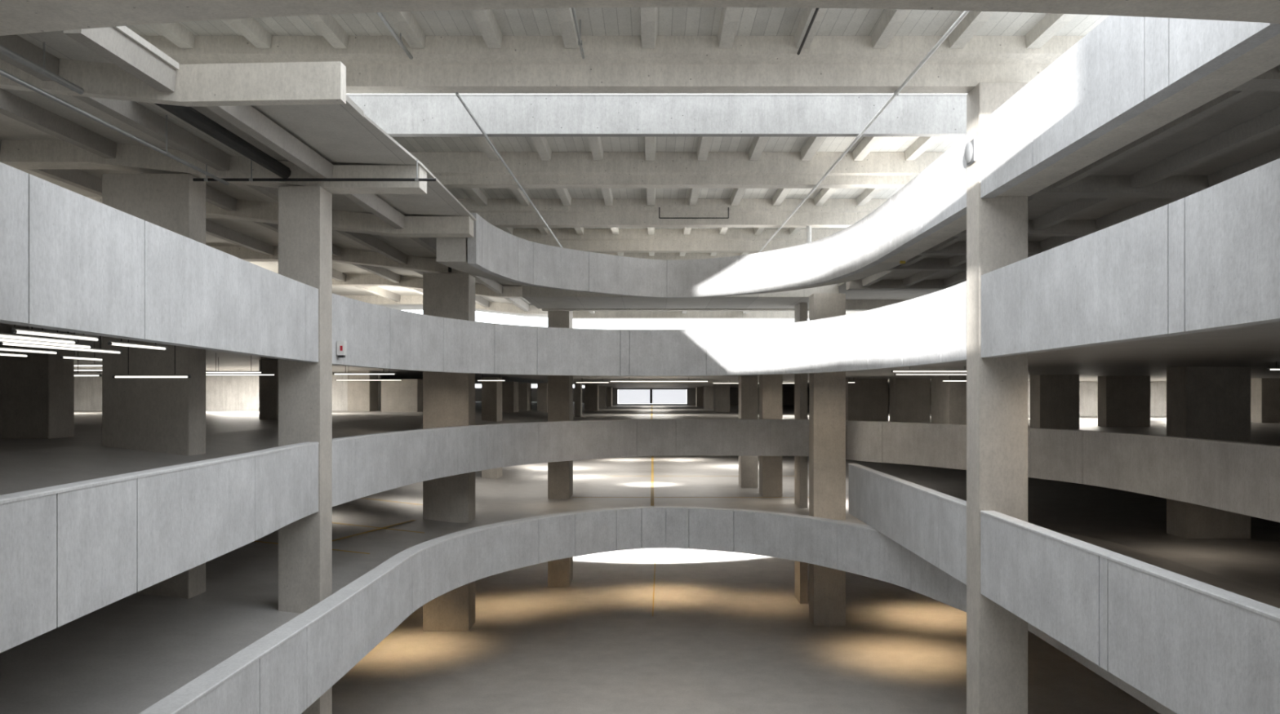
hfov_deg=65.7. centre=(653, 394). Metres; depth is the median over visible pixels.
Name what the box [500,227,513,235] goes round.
rib
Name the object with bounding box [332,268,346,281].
rib
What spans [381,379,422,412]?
concrete column
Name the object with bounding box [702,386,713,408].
concrete column
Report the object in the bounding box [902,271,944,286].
rib
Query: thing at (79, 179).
rib
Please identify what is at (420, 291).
rib
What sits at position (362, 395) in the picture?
concrete column
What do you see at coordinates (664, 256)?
ceiling beam
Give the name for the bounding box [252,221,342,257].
rib
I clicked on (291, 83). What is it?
ceiling beam
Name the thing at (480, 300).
rib
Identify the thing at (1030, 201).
rib
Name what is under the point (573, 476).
floor line
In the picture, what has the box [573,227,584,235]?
rib
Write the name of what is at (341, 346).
alarm box
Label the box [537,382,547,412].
concrete column
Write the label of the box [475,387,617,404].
wall
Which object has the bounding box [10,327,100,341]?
tube light
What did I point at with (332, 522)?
floor line
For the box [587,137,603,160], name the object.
rib
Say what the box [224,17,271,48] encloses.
rib
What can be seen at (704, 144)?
rib
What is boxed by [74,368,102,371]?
tube light
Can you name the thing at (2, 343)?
tube light
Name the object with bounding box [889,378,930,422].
concrete column
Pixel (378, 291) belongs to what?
rib
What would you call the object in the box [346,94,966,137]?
ceiling beam
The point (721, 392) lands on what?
concrete column
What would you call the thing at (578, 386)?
concrete column
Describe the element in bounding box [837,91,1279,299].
ceiling
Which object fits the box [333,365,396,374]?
tube light
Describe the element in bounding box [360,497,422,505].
floor line
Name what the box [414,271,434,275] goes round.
rib
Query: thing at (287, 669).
concrete parapet
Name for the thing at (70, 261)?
concrete parapet
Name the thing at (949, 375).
tube light
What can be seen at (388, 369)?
tube light
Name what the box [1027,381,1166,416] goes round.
wall
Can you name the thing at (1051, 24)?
rib
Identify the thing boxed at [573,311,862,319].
wall
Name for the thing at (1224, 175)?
rib
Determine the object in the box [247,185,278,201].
rib
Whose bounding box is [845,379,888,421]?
concrete column
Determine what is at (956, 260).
rib
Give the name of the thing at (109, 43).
rib
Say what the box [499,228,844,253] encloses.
ceiling beam
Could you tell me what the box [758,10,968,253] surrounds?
ceiling pipe
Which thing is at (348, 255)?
ceiling beam
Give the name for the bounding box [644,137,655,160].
rib
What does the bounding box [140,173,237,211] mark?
rib
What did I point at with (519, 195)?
rib
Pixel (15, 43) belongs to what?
rib
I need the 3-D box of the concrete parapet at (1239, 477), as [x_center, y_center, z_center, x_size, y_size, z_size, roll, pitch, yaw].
[2.543,1.693,23.395,19.992,1.424,31.327,0,0,0]
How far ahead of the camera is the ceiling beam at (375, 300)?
52.62 m
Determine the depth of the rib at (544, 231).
38.50 m
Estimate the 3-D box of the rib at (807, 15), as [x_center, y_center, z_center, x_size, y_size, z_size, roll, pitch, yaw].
[2.714,-6.432,16.784,0.295,0.245,2.616,0,0,0]
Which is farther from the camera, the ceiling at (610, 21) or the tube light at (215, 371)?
the tube light at (215, 371)
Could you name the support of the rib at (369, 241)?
attached to the ceiling at (340, 134)
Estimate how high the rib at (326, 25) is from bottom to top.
0.245 m
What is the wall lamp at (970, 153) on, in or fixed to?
attached to the concrete column at (997, 228)
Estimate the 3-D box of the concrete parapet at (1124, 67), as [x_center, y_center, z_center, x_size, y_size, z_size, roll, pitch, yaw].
[6.083,-4.262,13.823,0.238,1.381,8.475,0,0,0]
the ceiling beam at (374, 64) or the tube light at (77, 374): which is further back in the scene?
the tube light at (77, 374)
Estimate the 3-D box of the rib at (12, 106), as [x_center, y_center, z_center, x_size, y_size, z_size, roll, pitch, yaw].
[-11.191,-5.021,17.808,0.286,0.338,5.179,0,0,0]
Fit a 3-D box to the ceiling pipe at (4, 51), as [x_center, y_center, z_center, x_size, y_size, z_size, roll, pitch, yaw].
[-8.381,-4.606,13.433,0.099,0.454,2.105,0,0,0]
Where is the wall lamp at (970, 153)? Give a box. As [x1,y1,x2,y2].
[964,137,976,166]
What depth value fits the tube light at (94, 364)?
25.09 m
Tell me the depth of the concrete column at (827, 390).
35.60 m
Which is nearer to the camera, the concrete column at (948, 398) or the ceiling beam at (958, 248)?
the ceiling beam at (958, 248)
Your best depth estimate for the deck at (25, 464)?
27.84 m
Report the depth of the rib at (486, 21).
17.16 m
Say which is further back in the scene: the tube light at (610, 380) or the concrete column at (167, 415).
the tube light at (610, 380)
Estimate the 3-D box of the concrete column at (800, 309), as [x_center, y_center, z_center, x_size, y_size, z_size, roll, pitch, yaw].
[5.957,2.357,40.083,0.302,11.952,1.548,0,0,0]
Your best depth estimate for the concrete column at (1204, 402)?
30.95 m
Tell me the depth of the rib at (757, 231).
38.53 m
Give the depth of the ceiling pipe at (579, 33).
17.04 m
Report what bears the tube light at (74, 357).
hanging from the ceiling at (1257, 347)
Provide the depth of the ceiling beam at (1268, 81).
11.78 m
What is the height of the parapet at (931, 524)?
1.519 m
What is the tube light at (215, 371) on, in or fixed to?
hanging from the ceiling at (1257, 347)
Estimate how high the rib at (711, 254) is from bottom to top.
0.245 m
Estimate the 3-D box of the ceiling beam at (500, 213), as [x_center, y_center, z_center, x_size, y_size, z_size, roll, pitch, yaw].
[-2.559,-6.119,33.599,21.548,0.857,0.717,0,0,0]
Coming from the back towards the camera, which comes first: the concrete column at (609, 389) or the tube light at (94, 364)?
the concrete column at (609, 389)
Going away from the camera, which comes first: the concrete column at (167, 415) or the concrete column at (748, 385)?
the concrete column at (167, 415)
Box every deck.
[0,401,1279,495]
[0,455,1279,713]
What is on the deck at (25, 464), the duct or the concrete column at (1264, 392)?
the concrete column at (1264, 392)
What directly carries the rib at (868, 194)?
attached to the ceiling at (410, 144)
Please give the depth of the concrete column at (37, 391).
23.21 m
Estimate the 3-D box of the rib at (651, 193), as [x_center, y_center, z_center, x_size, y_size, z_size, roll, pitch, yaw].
[-0.095,-6.432,30.395,0.295,0.245,5.664,0,0,0]
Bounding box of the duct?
[155,103,291,178]
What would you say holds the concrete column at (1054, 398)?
on the deck at (25, 464)
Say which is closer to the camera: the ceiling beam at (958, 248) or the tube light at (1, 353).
the tube light at (1, 353)
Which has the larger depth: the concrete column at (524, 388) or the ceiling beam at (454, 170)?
the concrete column at (524, 388)
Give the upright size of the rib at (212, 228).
0.338 m
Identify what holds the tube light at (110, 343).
hanging from the ceiling at (1257, 347)
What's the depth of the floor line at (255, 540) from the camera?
27.38 m
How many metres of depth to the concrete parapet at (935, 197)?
31.86 m
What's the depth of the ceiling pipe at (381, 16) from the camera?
16.95 m
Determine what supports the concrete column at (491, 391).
on the deck at (129, 654)
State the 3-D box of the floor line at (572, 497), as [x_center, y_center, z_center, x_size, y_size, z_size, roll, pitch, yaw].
[1.667,4.521,43.333,10.476,0.006,0.120,0,0,0]
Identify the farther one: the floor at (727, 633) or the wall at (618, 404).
the wall at (618, 404)
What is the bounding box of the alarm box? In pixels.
[336,341,346,357]
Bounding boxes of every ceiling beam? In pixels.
[0,0,1279,35]
[0,58,346,106]
[0,140,426,194]
[86,196,473,237]
[140,35,1084,93]
[210,246,475,275]
[332,274,523,297]
[341,295,547,315]
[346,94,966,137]
[408,151,945,188]
[457,199,888,227]
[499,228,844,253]
[542,299,908,311]
[600,253,754,260]
[846,280,965,290]
[885,258,966,271]
[917,241,1045,255]
[953,219,1099,236]
[1027,175,1208,198]
[1229,66,1279,91]
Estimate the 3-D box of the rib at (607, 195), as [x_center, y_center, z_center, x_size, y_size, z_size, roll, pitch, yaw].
[-1.500,-6.432,30.395,0.295,0.245,5.664,0,0,0]
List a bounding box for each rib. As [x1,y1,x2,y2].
[0,35,59,80]
[0,88,116,158]
[29,169,102,195]
[63,26,176,92]
[71,95,230,170]
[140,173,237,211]
[147,22,195,48]
[204,106,333,178]
[205,219,274,255]
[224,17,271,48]
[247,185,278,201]
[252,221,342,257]
[303,14,348,48]
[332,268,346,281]
[334,230,407,264]
[342,194,404,228]
[351,263,400,283]
[355,286,400,302]
[386,11,426,48]
[408,288,422,294]
[409,237,436,254]
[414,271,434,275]
[463,188,488,205]
[469,9,502,48]
[472,275,502,293]
[473,137,499,160]
[475,295,489,307]
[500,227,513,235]
[504,297,529,311]
[509,188,528,205]
[530,137,551,160]
[537,227,548,235]
[555,8,578,48]
[555,188,571,205]
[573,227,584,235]
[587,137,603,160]
[600,188,613,205]
[611,227,619,235]
[639,7,657,48]
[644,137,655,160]
[645,188,655,205]
[647,227,654,235]
[683,227,691,235]
[688,188,700,205]
[696,137,711,160]
[710,253,716,256]
[717,7,741,48]
[718,227,728,235]
[730,188,746,205]
[748,137,768,160]
[754,227,764,235]
[772,188,791,205]
[789,227,802,235]
[794,8,826,48]
[800,137,826,160]
[813,188,837,205]
[852,137,883,160]
[855,188,882,205]
[862,271,897,286]
[871,8,911,48]
[901,255,928,266]
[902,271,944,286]
[904,137,940,160]
[932,236,966,250]
[943,271,966,286]
[948,11,995,48]
[948,255,966,266]
[1025,13,1076,48]
[1027,198,1043,206]
[1032,198,1117,230]
[1040,236,1082,250]
[1053,91,1256,188]
[1095,198,1182,230]
[1129,106,1279,188]
[1207,146,1279,187]
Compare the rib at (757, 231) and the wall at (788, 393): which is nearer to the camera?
the rib at (757, 231)
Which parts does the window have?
pane, pane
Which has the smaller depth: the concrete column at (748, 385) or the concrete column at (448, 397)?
the concrete column at (448, 397)
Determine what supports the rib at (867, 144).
attached to the ceiling at (410, 144)
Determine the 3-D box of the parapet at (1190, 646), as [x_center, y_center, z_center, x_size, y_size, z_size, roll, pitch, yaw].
[6.083,2.883,13.054,0.257,1.519,10.013,0,0,0]
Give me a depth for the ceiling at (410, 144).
26.39 m
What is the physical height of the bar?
0.375 m
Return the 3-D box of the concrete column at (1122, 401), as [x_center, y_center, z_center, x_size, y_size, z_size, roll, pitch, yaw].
[22.695,0.357,47.821,2.113,2.429,0.929,0,0,0]
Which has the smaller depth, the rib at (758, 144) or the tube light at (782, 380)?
the rib at (758, 144)
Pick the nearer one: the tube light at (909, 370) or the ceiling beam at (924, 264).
the ceiling beam at (924, 264)
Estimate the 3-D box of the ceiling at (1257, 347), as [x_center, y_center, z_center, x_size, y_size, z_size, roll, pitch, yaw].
[2.381,-1.369,69.952,90.476,1.024,138.667,0,0,0]
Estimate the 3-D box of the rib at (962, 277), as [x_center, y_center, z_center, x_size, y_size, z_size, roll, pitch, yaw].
[10.262,-3.883,32.160,0.262,0.243,4.983,0,0,0]
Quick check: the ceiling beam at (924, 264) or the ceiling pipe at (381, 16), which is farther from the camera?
the ceiling beam at (924, 264)
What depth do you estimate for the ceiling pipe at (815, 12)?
16.89 m
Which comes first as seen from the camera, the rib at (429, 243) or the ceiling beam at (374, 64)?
the ceiling beam at (374, 64)
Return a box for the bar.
[658,207,728,218]
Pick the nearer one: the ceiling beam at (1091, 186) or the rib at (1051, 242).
the ceiling beam at (1091, 186)
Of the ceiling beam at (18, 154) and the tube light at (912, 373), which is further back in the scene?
the tube light at (912, 373)
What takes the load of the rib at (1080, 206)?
attached to the ceiling at (1257, 104)
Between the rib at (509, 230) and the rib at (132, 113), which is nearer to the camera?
the rib at (132, 113)
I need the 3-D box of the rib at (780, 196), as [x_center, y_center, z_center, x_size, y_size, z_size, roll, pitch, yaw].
[4.119,-6.432,30.395,0.295,0.245,5.664,0,0,0]
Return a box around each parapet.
[0,162,318,362]
[0,442,319,653]
[138,506,966,713]
[332,280,966,376]
[332,418,1279,522]
[467,134,966,297]
[848,463,966,585]
[980,15,1279,198]
[980,510,1279,713]
[981,158,1279,357]
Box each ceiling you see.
[0,26,547,317]
[0,321,1279,387]
[125,7,1109,35]
[346,93,967,228]
[436,33,1279,308]
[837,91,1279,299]
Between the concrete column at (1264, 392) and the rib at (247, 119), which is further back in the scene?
the concrete column at (1264, 392)
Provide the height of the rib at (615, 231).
0.245 m
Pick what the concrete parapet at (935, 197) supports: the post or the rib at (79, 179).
the post
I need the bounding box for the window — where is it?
[617,389,686,404]
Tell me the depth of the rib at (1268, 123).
15.56 m
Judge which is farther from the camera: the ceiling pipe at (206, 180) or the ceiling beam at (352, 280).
the ceiling beam at (352, 280)
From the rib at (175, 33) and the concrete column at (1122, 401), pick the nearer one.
the rib at (175, 33)
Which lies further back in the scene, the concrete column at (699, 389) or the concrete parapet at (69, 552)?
the concrete column at (699, 389)
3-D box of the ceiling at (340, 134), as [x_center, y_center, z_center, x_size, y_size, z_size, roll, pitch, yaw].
[-23.821,-5.024,36.911,38.071,0.619,49.988,0,0,0]
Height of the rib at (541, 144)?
0.245 m
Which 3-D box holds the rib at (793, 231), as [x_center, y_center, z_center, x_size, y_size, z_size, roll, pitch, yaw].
[5.524,-6.432,36.632,0.295,0.245,5.262,0,0,0]
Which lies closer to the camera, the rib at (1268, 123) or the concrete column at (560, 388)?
the rib at (1268, 123)
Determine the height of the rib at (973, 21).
0.245 m
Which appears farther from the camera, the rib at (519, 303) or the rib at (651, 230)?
the rib at (519, 303)
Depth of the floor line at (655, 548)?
42.77 m
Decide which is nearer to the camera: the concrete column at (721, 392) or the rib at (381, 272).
the rib at (381, 272)
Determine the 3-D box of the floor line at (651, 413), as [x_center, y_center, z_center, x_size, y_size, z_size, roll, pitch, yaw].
[-0.167,1.568,87.905,0.283,0.006,96.572,0,0,0]
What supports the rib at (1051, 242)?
attached to the ceiling at (1257, 104)
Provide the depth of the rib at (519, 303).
49.14 m
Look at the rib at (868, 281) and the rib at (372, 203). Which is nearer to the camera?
the rib at (372, 203)
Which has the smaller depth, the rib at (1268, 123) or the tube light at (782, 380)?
the rib at (1268, 123)
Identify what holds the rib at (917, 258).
attached to the ceiling at (1257, 104)
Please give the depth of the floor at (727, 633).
32.13 m
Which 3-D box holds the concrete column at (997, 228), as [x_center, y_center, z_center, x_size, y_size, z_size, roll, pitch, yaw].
[6.387,1.321,18.448,0.893,14.024,0.743,0,0,0]
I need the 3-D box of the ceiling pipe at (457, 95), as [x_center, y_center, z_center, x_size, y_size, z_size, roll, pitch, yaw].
[-3.609,-5.646,28.631,0.074,0.089,20.120,0,0,0]
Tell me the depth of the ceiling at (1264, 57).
22.00 m
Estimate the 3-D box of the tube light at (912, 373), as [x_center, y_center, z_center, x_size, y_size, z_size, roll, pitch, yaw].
[10.127,-0.763,35.201,3.141,0.188,0.042,0,0,0]
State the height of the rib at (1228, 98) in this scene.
0.243 m
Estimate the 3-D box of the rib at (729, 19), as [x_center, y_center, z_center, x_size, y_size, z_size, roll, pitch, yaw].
[1.310,-6.432,16.784,0.295,0.245,2.616,0,0,0]
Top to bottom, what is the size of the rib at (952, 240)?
0.243 m
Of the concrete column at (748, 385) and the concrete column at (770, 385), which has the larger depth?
the concrete column at (748, 385)
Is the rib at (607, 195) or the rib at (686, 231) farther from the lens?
the rib at (686, 231)
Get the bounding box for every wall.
[74,372,381,410]
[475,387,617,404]
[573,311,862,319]
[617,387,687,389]
[617,404,687,404]
[686,387,931,404]
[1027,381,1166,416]
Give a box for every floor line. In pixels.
[254,540,369,554]
[332,520,414,541]
[332,522,424,533]
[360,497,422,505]
[572,497,808,497]
[573,475,794,476]
[650,405,653,419]
[650,456,653,506]
[652,548,656,616]
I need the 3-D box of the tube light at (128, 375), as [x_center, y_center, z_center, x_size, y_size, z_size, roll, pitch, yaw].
[-9.885,-0.775,19.500,1.530,0.926,0.042,0,0,0]
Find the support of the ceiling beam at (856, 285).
attached to the ceiling at (1257, 104)
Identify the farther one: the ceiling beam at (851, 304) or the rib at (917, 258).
the ceiling beam at (851, 304)
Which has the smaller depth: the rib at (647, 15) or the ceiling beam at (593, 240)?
the rib at (647, 15)
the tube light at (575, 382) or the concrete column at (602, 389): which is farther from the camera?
the concrete column at (602, 389)
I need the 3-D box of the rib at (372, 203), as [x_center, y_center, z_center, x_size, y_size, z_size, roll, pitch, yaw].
[-6.738,-4.550,23.709,0.286,0.338,5.138,0,0,0]
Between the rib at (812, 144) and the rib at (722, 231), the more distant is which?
the rib at (722, 231)
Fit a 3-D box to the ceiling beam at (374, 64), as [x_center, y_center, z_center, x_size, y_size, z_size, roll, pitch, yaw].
[-2.559,-6.119,18.541,21.548,0.857,0.862,0,0,0]
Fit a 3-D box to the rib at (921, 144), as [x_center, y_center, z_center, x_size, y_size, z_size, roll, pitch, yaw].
[6.929,-6.432,24.364,0.295,0.245,4.850,0,0,0]
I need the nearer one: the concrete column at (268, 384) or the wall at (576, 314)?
the concrete column at (268, 384)
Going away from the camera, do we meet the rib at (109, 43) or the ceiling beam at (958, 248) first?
the rib at (109, 43)
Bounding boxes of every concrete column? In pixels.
[0,335,74,438]
[102,173,205,599]
[258,360,278,419]
[278,186,332,713]
[347,371,377,411]
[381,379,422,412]
[422,273,475,631]
[481,377,502,479]
[502,381,518,412]
[518,382,531,410]
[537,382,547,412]
[547,311,573,586]
[574,381,582,417]
[584,385,599,410]
[599,386,606,408]
[606,386,612,406]
[696,386,702,406]
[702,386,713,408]
[713,384,729,412]
[738,376,758,488]
[759,374,782,497]
[794,302,807,604]
[808,293,845,626]
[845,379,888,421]
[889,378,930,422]
[931,375,966,424]
[966,82,1027,713]
[1030,374,1079,429]
[1097,376,1150,426]
[1166,366,1250,538]
[1250,377,1279,422]
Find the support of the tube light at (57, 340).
hanging from the ceiling at (1257, 347)
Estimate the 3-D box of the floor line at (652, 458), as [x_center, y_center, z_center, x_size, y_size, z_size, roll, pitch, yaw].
[-0.071,4.514,55.095,0.140,0.006,44.572,0,0,0]
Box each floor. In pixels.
[332,547,1159,713]
[1043,527,1279,608]
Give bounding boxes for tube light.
[0,324,29,357]
[0,326,122,354]
[0,328,58,354]
[0,330,77,344]
[0,332,93,348]
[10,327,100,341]
[60,333,102,360]
[74,339,102,376]
[74,341,102,366]
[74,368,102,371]
[107,338,167,350]
[112,339,191,377]
[205,352,262,373]
[205,357,275,375]
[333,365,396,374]
[335,368,402,380]
[476,373,506,381]
[575,382,609,382]
[609,380,708,382]
[712,379,794,383]
[891,366,966,372]
[894,372,966,375]
[941,375,966,382]
[1267,361,1279,370]
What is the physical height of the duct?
0.257 m
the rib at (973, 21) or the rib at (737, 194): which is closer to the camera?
the rib at (973, 21)
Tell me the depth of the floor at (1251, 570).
26.68 m
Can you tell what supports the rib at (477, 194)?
attached to the ceiling at (410, 144)
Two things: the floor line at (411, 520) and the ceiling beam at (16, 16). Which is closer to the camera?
the ceiling beam at (16, 16)
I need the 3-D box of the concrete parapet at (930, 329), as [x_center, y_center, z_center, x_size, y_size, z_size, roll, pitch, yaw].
[-0.444,-1.371,25.590,13.293,1.572,13.511,0,0,0]
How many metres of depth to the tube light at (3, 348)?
16.83 m
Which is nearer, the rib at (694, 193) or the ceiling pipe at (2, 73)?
the ceiling pipe at (2, 73)
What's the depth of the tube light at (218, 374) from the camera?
37.13 m
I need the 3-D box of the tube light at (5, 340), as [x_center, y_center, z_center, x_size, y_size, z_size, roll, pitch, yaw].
[-8.786,-0.885,13.929,0.042,0.359,3.095,0,0,0]
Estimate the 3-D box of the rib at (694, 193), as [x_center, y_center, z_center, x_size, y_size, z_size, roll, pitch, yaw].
[1.310,-6.432,30.395,0.295,0.245,5.664,0,0,0]
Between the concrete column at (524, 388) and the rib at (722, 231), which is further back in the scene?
the concrete column at (524, 388)
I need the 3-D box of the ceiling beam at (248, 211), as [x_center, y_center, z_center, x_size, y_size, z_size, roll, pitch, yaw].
[-23.762,-4.752,26.650,37.714,0.981,0.681,0,0,0]
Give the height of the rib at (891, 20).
0.245 m
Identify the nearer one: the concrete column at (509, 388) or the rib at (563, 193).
the rib at (563, 193)
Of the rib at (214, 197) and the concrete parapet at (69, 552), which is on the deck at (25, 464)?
the concrete parapet at (69, 552)
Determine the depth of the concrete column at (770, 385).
43.65 m
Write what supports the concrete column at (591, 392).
on the deck at (25, 464)
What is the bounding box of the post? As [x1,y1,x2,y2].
[806,226,811,243]
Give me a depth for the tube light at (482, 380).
45.97 m
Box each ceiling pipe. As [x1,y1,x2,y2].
[0,42,84,94]
[0,69,229,185]
[192,160,436,182]
[376,12,413,59]
[455,92,563,248]
[571,8,584,58]
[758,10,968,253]
[797,8,819,55]
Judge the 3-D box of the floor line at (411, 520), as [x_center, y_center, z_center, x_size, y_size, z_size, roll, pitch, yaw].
[-8.833,4.285,31.030,0.120,0.132,6.447,0,0,10]
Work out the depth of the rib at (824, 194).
31.86 m
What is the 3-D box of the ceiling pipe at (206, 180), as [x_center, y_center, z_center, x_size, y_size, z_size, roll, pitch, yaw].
[-6.821,-4.497,19.933,4.881,0.434,0.074,0,0,0]
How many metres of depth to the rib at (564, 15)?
17.08 m
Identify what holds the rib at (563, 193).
attached to the ceiling at (410, 144)
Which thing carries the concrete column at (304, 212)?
on the floor at (727, 633)
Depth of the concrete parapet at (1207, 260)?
11.78 m
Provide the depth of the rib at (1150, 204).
21.04 m
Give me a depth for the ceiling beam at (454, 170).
26.80 m
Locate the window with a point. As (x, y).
(624, 396)
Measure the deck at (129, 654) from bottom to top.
0.905 m
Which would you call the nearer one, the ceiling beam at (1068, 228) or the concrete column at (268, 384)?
the ceiling beam at (1068, 228)
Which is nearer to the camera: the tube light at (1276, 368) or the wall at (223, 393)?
the tube light at (1276, 368)
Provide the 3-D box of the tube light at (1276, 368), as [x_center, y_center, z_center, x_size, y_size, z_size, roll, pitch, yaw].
[16.755,-0.740,26.116,1.125,0.235,0.042,0,0,0]
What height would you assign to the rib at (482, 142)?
0.245 m
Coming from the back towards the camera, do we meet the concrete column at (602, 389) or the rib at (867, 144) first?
the concrete column at (602, 389)
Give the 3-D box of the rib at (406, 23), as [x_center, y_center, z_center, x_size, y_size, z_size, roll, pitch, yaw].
[-4.309,-6.432,16.784,0.295,0.245,2.616,0,0,0]
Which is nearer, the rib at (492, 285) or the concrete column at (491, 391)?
the rib at (492, 285)

